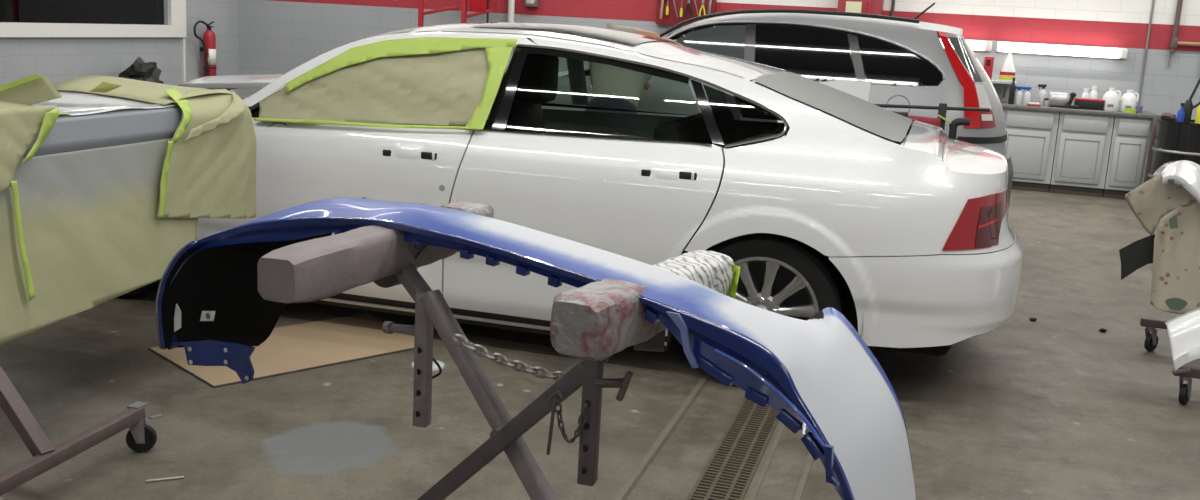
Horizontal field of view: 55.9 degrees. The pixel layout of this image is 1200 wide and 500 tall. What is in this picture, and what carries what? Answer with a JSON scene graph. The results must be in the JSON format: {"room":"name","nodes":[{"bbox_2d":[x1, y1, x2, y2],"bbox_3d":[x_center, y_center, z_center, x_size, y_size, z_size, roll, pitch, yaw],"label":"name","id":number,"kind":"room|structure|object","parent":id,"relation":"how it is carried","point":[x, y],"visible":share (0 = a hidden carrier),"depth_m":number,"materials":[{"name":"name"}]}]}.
{"room":"auto repair garage","nodes":[
{"label":"auto repair garage","id":0,"kind":"room"},
{"bbox_2d":[0,0,239,102],"bbox_3d":[-7.132,-2.439,6.741,0.300,4.300,16.400,7,12,16],"label":"wall","id":1,"kind":"structure","parent":0,"point":[61,59],"depth_m":12.75,"materials":[{"name":"white paint"}]},
{"bbox_2d":[0,0,186,36],"bbox_3d":[-5.792,-2.757,10.752,0.110,1.443,5.694,7,12,16],"label":"window","id":2,"kind":"structure","parent":1,"relation":"in","point":[40,18],"depth_m":12.12,"materials":[{"name":"white paint"}]},
{"bbox_2d":[181,37,185,81],"bbox_3d":[-5.017,-2.057,13.653,0.029,1.007,0.035,7,12,16],"label":"trim","id":3,"kind":"structure","parent":1,"relation":"attached to","point":[182,38],"depth_m":13.60,"materials":[{"name":"white paint"}]},
{"bbox_2d":[193,20,216,76],"bbox_3d":[-4.805,-2.437,13.800,0.196,0.708,0.368,2,12,-5],"label":"fire extinguisher","id":4,"kind":"object","parent":1,"relation":"attached to","point":[208,41],"visible":0.96,"depth_m":13.83,"materials":[{"name":"red metal"}]},
{"bbox_2d":[0,189,1199,499],"bbox_3d":[-0.288,0.555,5.191,14.880,0.200,17.000,7,12,16],"label":"floor","id":5,"kind":"structure","parent":0,"point":[1054,406],"depth_m":4.39,"materials":[{"name":"concrete"}]},
{"bbox_2d":[0,365,163,495],"bbox_3d":[-1.875,0.391,3.375,0.648,0.680,2.128,6,12,12],"label":"stand","id":6,"kind":"object","parent":5,"relation":"on","point":[140,437],"visible":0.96,"depth_m":3.40,"materials":[{"name":"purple metal"}]},
{"bbox_2d":[0,73,256,345],"bbox_3d":[-1.984,-0.204,3.983,0.679,0.845,2.011,7,12,16],"label":"masked car part","id":7,"kind":"object","parent":6,"relation":"on","point":[104,180],"visible":0.98,"depth_m":3.97,"materials":[{"name":"paper"}]},
{"bbox_2d":[118,57,163,83],"bbox_3d":[-5.047,-1.702,12.457,0.554,0.833,0.646,7,12,16],"label":"bag","id":8,"kind":"object","parent":5,"relation":"on","point":[140,70],"visible":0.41,"depth_m":12.32,"materials":[{"name":"plastic"}]},
{"bbox_2d":[146,476,183,481],"bbox_3d":[-1.371,0.722,3.569,0.112,0.005,0.010,-2,13,-24],"label":"wooden stick","id":9,"kind":"object","parent":5,"relation":"on","point":[178,477],"visible":1,"depth_m":3.57,"materials":[{"name":"brown wood"}]},
{"bbox_2d":[178,74,283,89],"bbox_3d":[-2.584,-1.035,9.439,1.412,0.968,1.224,7,12,16],"label":"panel","id":10,"kind":"object","parent":5,"relation":"on","point":[228,82],"visible":0.16,"depth_m":9.00,"materials":[{"name":"white paint"}]},
{"bbox_2d":[149,313,414,387],"bbox_3d":[-1.333,0.426,5.023,1.092,0.010,0.623,-8,16,-43],"label":"sheet","id":11,"kind":"object","parent":5,"relation":"on","point":[329,342],"visible":0.78,"depth_m":4.99,"materials":[{"name":"cardboard"}]},
{"bbox_2d":[411,360,444,370],"bbox_3d":[-0.737,0.492,4.853,0.144,0.012,0.144,7,12,16],"label":"disc","id":12,"kind":"object","parent":5,"relation":"on","point":[435,367],"visible":0.35,"depth_m":4.83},
{"bbox_2d":[418,0,496,26],"bbox_3d":[-1.659,-2.505,13.266,0.893,2.400,0.325,7,12,16],"label":"rack","id":13,"kind":"object","parent":5,"relation":"on","point":[480,7],"visible":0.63,"depth_m":13.03,"materials":[{"name":"metal"}]},
{"bbox_2d":[257,201,733,499],"bbox_3d":[-0.160,0.489,2.490,1.206,1.025,0.836,9,13,28],"label":"stand","id":14,"kind":"object","parent":5,"relation":"on","point":[593,322],"visible":0.84,"depth_m":2.28,"materials":[{"name":"paint"}]},
{"bbox_2d":[156,197,915,499],"bbox_3d":[-0.230,0.234,2.477,1.962,0.590,0.415,11,14,34],"label":"bumper cover","id":15,"kind":"object","parent":14,"relation":"on","point":[824,383],"visible":0.93,"depth_m":2.11,"materials":[{"name":"blue paint"}]},
{"bbox_2d":[728,264,739,298],"bbox_3d":[0.275,0.072,2.432,0.050,0.094,0.049,7,12,16],"label":"tape","id":16,"kind":"object","parent":14,"relation":"hanging from","point":[733,289],"visible":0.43,"depth_m":2.42,"materials":[{"name":"paper"}]},
{"bbox_2d":[119,22,1022,355],"bbox_3d":[-0.528,-0.446,5.874,5.170,1.460,1.898,7,12,16],"label":"sedan","id":17,"kind":"object","parent":5,"relation":"on","point":[868,212],"visible":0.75,"depth_m":4.83,"materials":[{"name":"paint"}]},
{"bbox_2d":[383,150,390,155],"bbox_3d":[-0.946,-0.431,5.026,0.040,0.028,0.012,7,12,16],"label":"socket","id":18,"kind":"object","parent":17,"relation":"attached to","point":[385,152],"depth_m":5.02,"materials":[{"name":"black plastic"}]},
{"bbox_2d":[421,152,436,159],"bbox_3d":[-0.751,-0.413,4.971,0.075,0.032,0.012,7,12,16],"label":"socket","id":19,"kind":"object","parent":17,"relation":"attached to","point":[424,155],"depth_m":4.97,"materials":[{"name":"black plastic"}]},
{"bbox_2d":[641,169,650,175],"bbox_3d":[0.191,-0.320,4.702,0.040,0.028,0.012,7,12,16],"label":"socket","id":20,"kind":"object","parent":17,"relation":"attached to","point":[644,172],"depth_m":4.70,"materials":[{"name":"black plastic"}]},
{"bbox_2d":[679,171,696,179],"bbox_3d":[0.362,-0.304,4.654,0.075,0.032,0.012,7,12,16],"label":"socket","id":21,"kind":"object","parent":17,"relation":"attached to","point":[683,175],"depth_m":4.65,"materials":[{"name":"black plastic"}]},
{"bbox_2d":[942,189,1006,249],"bbox_3d":[1.563,-0.122,4.588,0.522,0.211,0.096,-8,16,-44],"label":"tail lamp","id":22,"kind":"object","parent":17,"relation":"on","point":[976,219],"depth_m":4.50,"materials":[{"name":"red plastic"}]},
{"bbox_2d":[613,372,711,499],"bbox_3d":[0.486,0.538,5.002,0.024,0.014,6.500,7,12,16],"label":"trim","id":23,"kind":"structure","parent":5,"relation":"on","point":[652,450],"depth_m":4.12,"materials":[{"name":"metal"}]},
{"bbox_2d":[686,397,778,499],"bbox_3d":[0.923,0.467,5.439,0.170,0.004,6.200,7,12,16],"label":"drain grate","id":24,"kind":"object","parent":5,"relation":"on","point":[728,474],"visible":0.31,"depth_m":4.03,"materials":[{"name":"beige metal"}]},
{"bbox_2d":[748,422,784,499],"bbox_3d":[0.868,0.582,4.892,0.020,0.013,6.500,7,12,16],"label":"trim","id":25,"kind":"structure","parent":5,"relation":"on","point":[773,447],"depth_m":3.97,"materials":[{"name":"metal"}]},
{"bbox_2d":[541,2,1012,208],"bbox_3d":[0.707,-1.081,8.617,4.697,1.734,1.853,7,12,16],"label":"suv","id":26,"kind":"object","parent":5,"relation":"on","point":[905,61],"visible":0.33,"depth_m":7.53,"materials":[{"name":"paint"}]},
{"bbox_2d":[753,78,870,122],"bbox_3d":[1.211,-0.490,6.951,0.779,1.290,0.350,7,12,16],"label":"door","id":27,"kind":"structure","parent":26,"relation":"attached to","point":[860,89],"depth_m":6.74,"materials":[{"name":"white paint"}]},
{"bbox_2d":[939,35,995,128],"bbox_3d":[2.372,-1.084,7.307,0.419,0.575,0.214,7,12,16],"label":"tail lamp","id":28,"kind":"object","parent":26,"relation":"attached to","point":[953,76],"depth_m":7.32,"materials":[{"name":"red plastic"}]},
{"bbox_2d":[793,453,812,499],"bbox_3d":[1.001,0.596,4.854,0.022,0.014,6.500,7,12,16],"label":"trim","id":29,"kind":"structure","parent":5,"relation":"on","point":[807,466],"depth_m":3.85,"materials":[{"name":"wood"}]},
{"bbox_2d":[837,0,883,14],"bbox_3d":[2.760,-1.911,12.303,0.456,2.100,0.360,7,12,16],"label":"locker","id":30,"kind":"object","parent":5,"relation":"on","point":[856,6],"visible":0.11,"depth_m":12.00,"materials":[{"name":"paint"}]},
{"bbox_2d":[875,103,989,139],"bbox_3d":[1.875,-0.279,6.536,0.782,1.136,0.070,7,12,16],"label":"stand","id":31,"kind":"object","parent":5,"relation":"on","point":[942,108],"visible":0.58,"depth_m":6.41,"materials":[{"name":"black metal"}]},
{"bbox_2d":[892,111,940,126],"bbox_3d":[1.711,-0.262,6.547,0.396,1.070,0.045,7,12,16],"label":"bar","id":32,"kind":"object","parent":31,"relation":"part of","point":[931,120],"visible":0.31,"depth_m":6.40,"materials":[{"name":"red paint"}]},
{"bbox_2d":[1003,108,1059,191],"bbox_3d":[4.428,-1.066,11.808,0.535,0.825,0.602,7,12,16],"label":"base cabinet","id":33,"kind":"object","parent":5,"relation":"on","point":[1031,134],"visible":0.73,"depth_m":11.51,"materials":[{"name":"grey paint"}]},
{"bbox_2d":[1049,112,1113,196],"bbox_3d":[4.932,-1.008,11.663,0.502,0.825,0.602,7,12,16],"label":"base cabinet","id":34,"kind":"object","parent":5,"relation":"on","point":[1083,141],"visible":0.98,"depth_m":11.39,"materials":[{"name":"grey paint"}]},
{"bbox_2d":[1102,116,1152,198],"bbox_3d":[5.358,-0.960,11.541,0.373,0.825,0.602,7,12,16],"label":"base cabinet","id":35,"kind":"object","parent":5,"relation":"on","point":[1130,139],"visible":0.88,"depth_m":11.26,"materials":[{"name":"grey paint"}]},
{"bbox_2d":[1144,117,1158,182],"bbox_3d":[5.422,-0.885,11.159,0.050,0.841,0.080,7,12,16],"label":"base cabinet","id":36,"kind":"object","parent":5,"relation":"on","point":[1155,120],"visible":0.51,"depth_m":11.13,"materials":[{"name":"grey wood"}]},
{"bbox_2d":[1140,317,1199,404],"bbox_3d":[3.112,0.232,5.110,1.030,0.831,0.969,7,12,16],"label":"cart","id":37,"kind":"object","parent":5,"relation":"on","point":[1151,341],"visible":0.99,"depth_m":5.67,"materials":[{"name":"purple metal"}]},
{"bbox_2d":[1125,172,1199,313],"bbox_3d":[2.736,-0.019,5.226,0.626,0.660,0.108,8,12,21],"label":"floral cloth","id":38,"kind":"object","parent":37,"relation":"on","point":[1175,285],"visible":0.94,"depth_m":5.27,"materials":[{"name":"beige fabric"}]},
{"bbox_2d":[1119,234,1155,279],"bbox_3d":[2.567,0.030,5.375,0.204,0.238,0.050,7,12,16],"label":"trim panel","id":39,"kind":"object","parent":38,"relation":"attached to","point":[1139,253],"visible":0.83,"depth_m":5.36,"materials":[{"name":"plastic"}]},
{"bbox_2d":[1152,160,1199,202],"bbox_3d":[2.776,-0.234,5.310,0.335,0.365,0.378,7,12,16],"label":"bumper cover","id":40,"kind":"object","parent":38,"relation":"on","point":[1186,174],"visible":1,"depth_m":5.18,"materials":[{"name":"white paint"}]},
{"bbox_2d":[1165,308,1199,373],"bbox_3d":[2.500,0.375,4.754,0.236,0.357,0.169,7,12,16],"label":"car bumper","id":41,"kind":"object","parent":37,"relation":"on","point":[1183,330],"visible":1,"depth_m":4.72,"materials":[{"name":"white paint"}]},
{"bbox_2d":[1148,118,1199,179],"bbox_3d":[5.626,-0.815,10.870,0.630,0.840,0.630,7,12,16],"label":"drum","id":42,"kind":"object","parent":5,"relation":"on","point":[1174,141],"visible":0.57,"depth_m":10.64,"materials":[{"name":"black paint"}]},
{"bbox_2d":[1160,112,1175,120],"bbox_3d":[5.428,-1.271,10.822,0.139,0.083,0.149,7,12,16],"label":"rag","id":43,"kind":"object","parent":42,"relation":"on","point":[1165,116],"visible":0.9,"depth_m":10.79,"materials":[{"name":"brown fabric"}]},
{"bbox_2d":[1176,103,1184,121],"bbox_3d":[5.499,-1.296,10.712,0.070,0.190,0.070,7,12,16],"label":"spray bottle","id":44,"kind":"object","parent":42,"relation":"on","point":[1181,113],"visible":0.91,"depth_m":10.69,"materials":[{"name":"blue plastic"}]},
{"bbox_2d":[1183,78,1199,122],"bbox_3d":[5.638,-1.465,10.744,0.161,0.523,0.090,7,12,16],"label":"gun","id":45,"kind":"object","parent":42,"relation":"on","point":[1188,107],"visible":0.88,"depth_m":10.74,"materials":[{"name":"black plastic"}]},
{"bbox_2d":[1195,105,1199,123],"bbox_3d":[5.653,-1.289,10.645,0.080,0.220,0.080,7,12,16],"label":"spray can","id":46,"kind":"object","parent":42,"relation":"on","point":[1197,119],"visible":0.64,"depth_m":10.63,"materials":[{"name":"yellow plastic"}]},
{"bbox_3d":[3.809,-1.136,11.987,0.746,0.825,0.600,7,12,16],"label":"base cabinet","id":47,"kind":"object","parent":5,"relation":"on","visible":0},
{"bbox_2d":[1000,101,1159,118],"bbox_3d":[4.513,-1.478,11.700,2.235,0.035,0.630,7,12,16],"label":"countertop","id":48,"kind":"structure","parent":47,"relation":"on","point":[1145,114],"depth_m":11.33,"materials":[{"name":"laminate"}]},
{"bbox_2d":[1008,78,1015,103],"bbox_3d":[4.231,-1.632,11.615,0.056,0.270,0.056,7,12,16],"label":"bottle","id":49,"kind":"object","parent":48,"relation":"on","point":[1012,87],"visible":1,"depth_m":11.60,"materials":[{"name":"black plastic"}]},
{"bbox_2d":[1015,86,1022,104],"bbox_3d":[4.289,-1.589,11.626,0.087,0.187,0.064,7,12,16],"label":"bottle","id":50,"kind":"object","parent":48,"relation":"on","point":[1018,97],"visible":1,"depth_m":11.60,"materials":[{"name":"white plastic"}]},
{"bbox_2d":[1023,87,1031,104],"bbox_3d":[4.368,-1.580,11.604,0.087,0.187,0.064,7,12,16],"label":"bottle","id":51,"kind":"object","parent":48,"relation":"on","point":[1027,95],"visible":0.98,"depth_m":11.58,"materials":[{"name":"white plastic"}]},
{"bbox_2d":[1027,102,1039,106],"bbox_3d":[4.415,-1.482,11.523,0.120,0.032,0.120,7,12,16],"label":"paint tray","id":52,"kind":"object","parent":48,"relation":"on","point":[1028,103],"visible":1,"depth_m":11.47,"materials":[{"name":"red plastic"}]},
{"bbox_2d":[1038,84,1046,105],"bbox_3d":[4.560,-1.603,11.689,0.093,0.218,0.076,7,12,16],"label":"bottle","id":53,"kind":"object","parent":48,"relation":"on","point":[1042,94],"visible":0.92,"depth_m":11.66,"materials":[{"name":"white plastic"}]},
{"bbox_2d":[1044,92,1067,107],"bbox_3d":[4.646,-1.535,11.547,0.217,0.150,0.150,7,12,16],"label":"metal tin","id":54,"kind":"object","parent":48,"relation":"on","point":[1056,99],"visible":0.97,"depth_m":11.49,"materials":[{"name":"silver metal"}]},
{"bbox_2d":[1065,92,1078,108],"bbox_3d":[4.765,-1.508,11.409,0.130,0.162,0.060,7,12,16],"label":"gun","id":55,"kind":"object","parent":48,"relation":"on","point":[1073,94],"visible":1,"depth_m":11.39,"materials":[{"name":"black plastic"}]},
{"bbox_2d":[1082,88,1088,97],"bbox_3d":[4.999,-1.565,11.667,0.070,0.200,0.070,7,12,16],"label":"bottle","id":56,"kind":"object","parent":48,"relation":"on","point":[1085,94],"visible":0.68,"depth_m":11.64,"materials":[{"name":"white plastic"}]},
{"bbox_2d":[1073,98,1104,110],"bbox_3d":[4.958,-1.481,11.483,0.274,0.105,0.164,7,12,16],"label":"box","id":57,"kind":"object","parent":48,"relation":"on","point":[1083,103],"visible":0.93,"depth_m":11.41,"materials":[{"name":"black plastic"}]},
{"bbox_2d":[1089,86,1097,98],"bbox_3d":[5.081,-1.575,11.661,0.080,0.230,0.080,7,12,16],"label":"bottle","id":58,"kind":"object","parent":48,"relation":"on","point":[1093,94],"visible":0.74,"depth_m":11.63,"materials":[{"name":"white plastic"}]},
{"bbox_2d":[1103,88,1120,110],"bbox_3d":[5.144,-1.517,11.397,0.148,0.230,0.148,-1,12,-19],"label":"plastic jug","id":59,"kind":"object","parent":48,"relation":"on","point":[1111,98],"visible":1,"depth_m":11.34,"materials":[{"name":"white plastic"}]},
{"bbox_2d":[1119,90,1138,111],"bbox_3d":[5.311,-1.497,11.370,0.148,0.220,0.148,-1,12,-19],"label":"plastic jug","id":60,"kind":"object","parent":48,"relation":"on","point":[1129,100],"visible":0.94,"depth_m":11.32,"materials":[{"name":"white plastic"}]},
{"bbox_2d":[1124,109,1135,112],"bbox_3d":[5.277,-1.383,11.264,0.110,0.035,0.110,7,12,16],"label":"tape roll","id":61,"kind":"object","parent":48,"relation":"on","point":[1125,110],"visible":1,"depth_m":11.22,"materials":[{"name":"plastic"}]},
{"bbox_2d":[1136,106,1142,113],"bbox_3d":[5.364,-1.396,11.267,0.068,0.070,0.068,7,12,16],"label":"plastic cup","id":62,"kind":"object","parent":48,"relation":"on","point":[1139,109],"visible":1,"depth_m":11.24,"materials":[{"name":"purple plastic"}]},
{"bbox_2d":[239,0,1199,119],"bbox_3d":[2.257,-3.122,12.593,14.880,4.300,0.300,7,12,16],"label":"wall","id":63,"kind":"structure","parent":0,"point":[276,36],"depth_m":12.05,"materials":[{"name":"white paint"}]},
{"bbox_2d":[505,0,514,72],"bbox_3d":[-1.036,-3.207,13.370,0.080,3.800,0.080,7,12,16],"label":"pipe","id":64,"kind":"object","parent":63,"relation":"attached to","point":[511,3],"visible":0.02,"depth_m":13.42,"materials":[{"name":"white metal"}]},
{"bbox_2d":[524,0,538,6],"bbox_3d":[-0.808,-2.961,13.362,0.156,0.168,0.086,7,12,16],"label":"electrical box","id":65,"kind":"object","parent":63,"relation":"attached to","point":[535,3],"visible":1,"depth_m":13.33,"materials":[{"name":"grey metal"}]},
{"bbox_2d":[655,0,716,25],"bbox_3d":[0.990,-2.965,12.816,0.677,0.834,0.068,7,12,16],"label":"board","id":66,"kind":"object","parent":63,"relation":"attached to","point":[671,18],"visible":0.55,"depth_m":12.85,"materials":[{"name":"red paint"}]},
{"bbox_2d":[660,0,663,18],"bbox_3d":[0.706,-2.765,12.873,0.110,0.268,0.035,7,12,16],"label":"hammer","id":67,"kind":"object","parent":66,"relation":"hanging from","point":[662,1],"visible":1,"depth_m":12.87,"materials":[{"name":"beige wood"}]},
{"bbox_2d":[666,0,668,14],"bbox_3d":[0.768,-2.780,12.851,0.035,0.220,0.035,7,12,16],"label":"screwdriver","id":68,"kind":"object","parent":66,"relation":"hanging from","point":[667,6],"visible":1,"depth_m":12.85,"materials":[{"name":"yellow plastic"}]},
{"bbox_2d":[680,0,682,16],"bbox_3d":[0.924,-2.748,12.809,0.035,0.220,0.035,7,12,16],"label":"screwdriver","id":69,"kind":"object","parent":66,"relation":"hanging from","point":[681,8],"visible":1,"depth_m":12.81,"materials":[{"name":"yellow plastic"}]},
{"bbox_2d":[684,0,690,17],"bbox_3d":[1.000,-2.741,12.787,0.079,0.230,0.020,7,12,16],"label":"pliers","id":70,"kind":"object","parent":66,"relation":"hanging from","point":[688,2],"visible":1,"depth_m":12.78,"materials":[{"name":"black plastic"}]},
{"bbox_2d":[699,0,705,15],"bbox_3d":[1.155,-2.710,12.745,0.079,0.230,0.020,7,12,16],"label":"pliers","id":71,"kind":"object","parent":66,"relation":"hanging from","point":[702,4],"visible":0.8,"depth_m":12.73,"materials":[{"name":"yellow plastic"}]},
{"bbox_2d":[708,0,711,13],"bbox_3d":[1.237,-2.754,12.711,0.110,0.268,0.035,7,12,16],"label":"hammer","id":72,"kind":"object","parent":66,"relation":"hanging from","point":[710,1],"visible":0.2,"depth_m":12.71,"materials":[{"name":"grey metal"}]},
{"bbox_2d":[890,0,894,15],"bbox_3d":[3.189,-3.079,12.132,0.034,2.700,0.036,7,12,16],"label":"pipe","id":73,"kind":"object","parent":63,"relation":"attached to","point":[893,1],"visible":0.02,"depth_m":12.21,"materials":[{"name":"metal"}]},
{"bbox_2d":[940,39,991,50],"bbox_3d":[3.837,-2.187,12.046,0.627,0.110,0.138,7,12,16],"label":"wall light","id":74,"kind":"object","parent":63,"relation":"attached to","point":[975,45],"visible":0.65,"depth_m":11.94,"materials":[{"name":"white paint"}]},
{"bbox_2d":[991,80,1016,96],"bbox_3d":[4.154,-1.692,11.903,0.404,0.178,0.398,7,12,16],"label":"wall shelf","id":75,"kind":"object","parent":63,"relation":"attached to","point":[992,81],"visible":0.53,"depth_m":11.71,"materials":[{"name":"white metal"}]},
{"bbox_2d":[983,56,993,79],"bbox_3d":[4.060,-1.900,11.848,0.093,0.242,0.165,7,12,16],"label":"box","id":76,"kind":"object","parent":75,"relation":"on","point":[988,61],"visible":0.73,"depth_m":11.77,"materials":[{"name":"plastic"}]},
{"bbox_2d":[999,52,1015,81],"bbox_3d":[4.240,-1.900,11.753,0.153,0.300,0.153,7,12,16],"label":"bottle","id":77,"kind":"object","parent":75,"relation":"on","point":[1007,72],"visible":0.95,"depth_m":11.71,"materials":[{"name":"white plastic"}]},
{"bbox_2d":[996,41,1127,58],"bbox_3d":[4.792,-2.078,11.771,1.263,0.110,0.138,7,12,16],"label":"wall light","id":78,"kind":"object","parent":63,"relation":"attached to","point":[1013,47],"visible":1,"depth_m":11.71,"materials":[{"name":"white paint"}]},
{"bbox_2d":[1137,0,1154,105],"bbox_3d":[5.641,-2.900,11.417,0.023,2.900,0.024,7,12,16],"label":"pipe","id":79,"kind":"object","parent":63,"relation":"attached to","point":[1153,1],"visible":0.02,"depth_m":11.59,"materials":[{"name":"grey metal"}]},
{"bbox_2d":[1168,0,1199,66],"bbox_3d":[6.427,-2.886,11.152,1.230,2.336,0.068,7,12,16],"label":"conduit","id":80,"kind":"object","parent":63,"relation":"attached to","point":[1174,42],"visible":1,"depth_m":11.44,"materials":[{"name":"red metal"}]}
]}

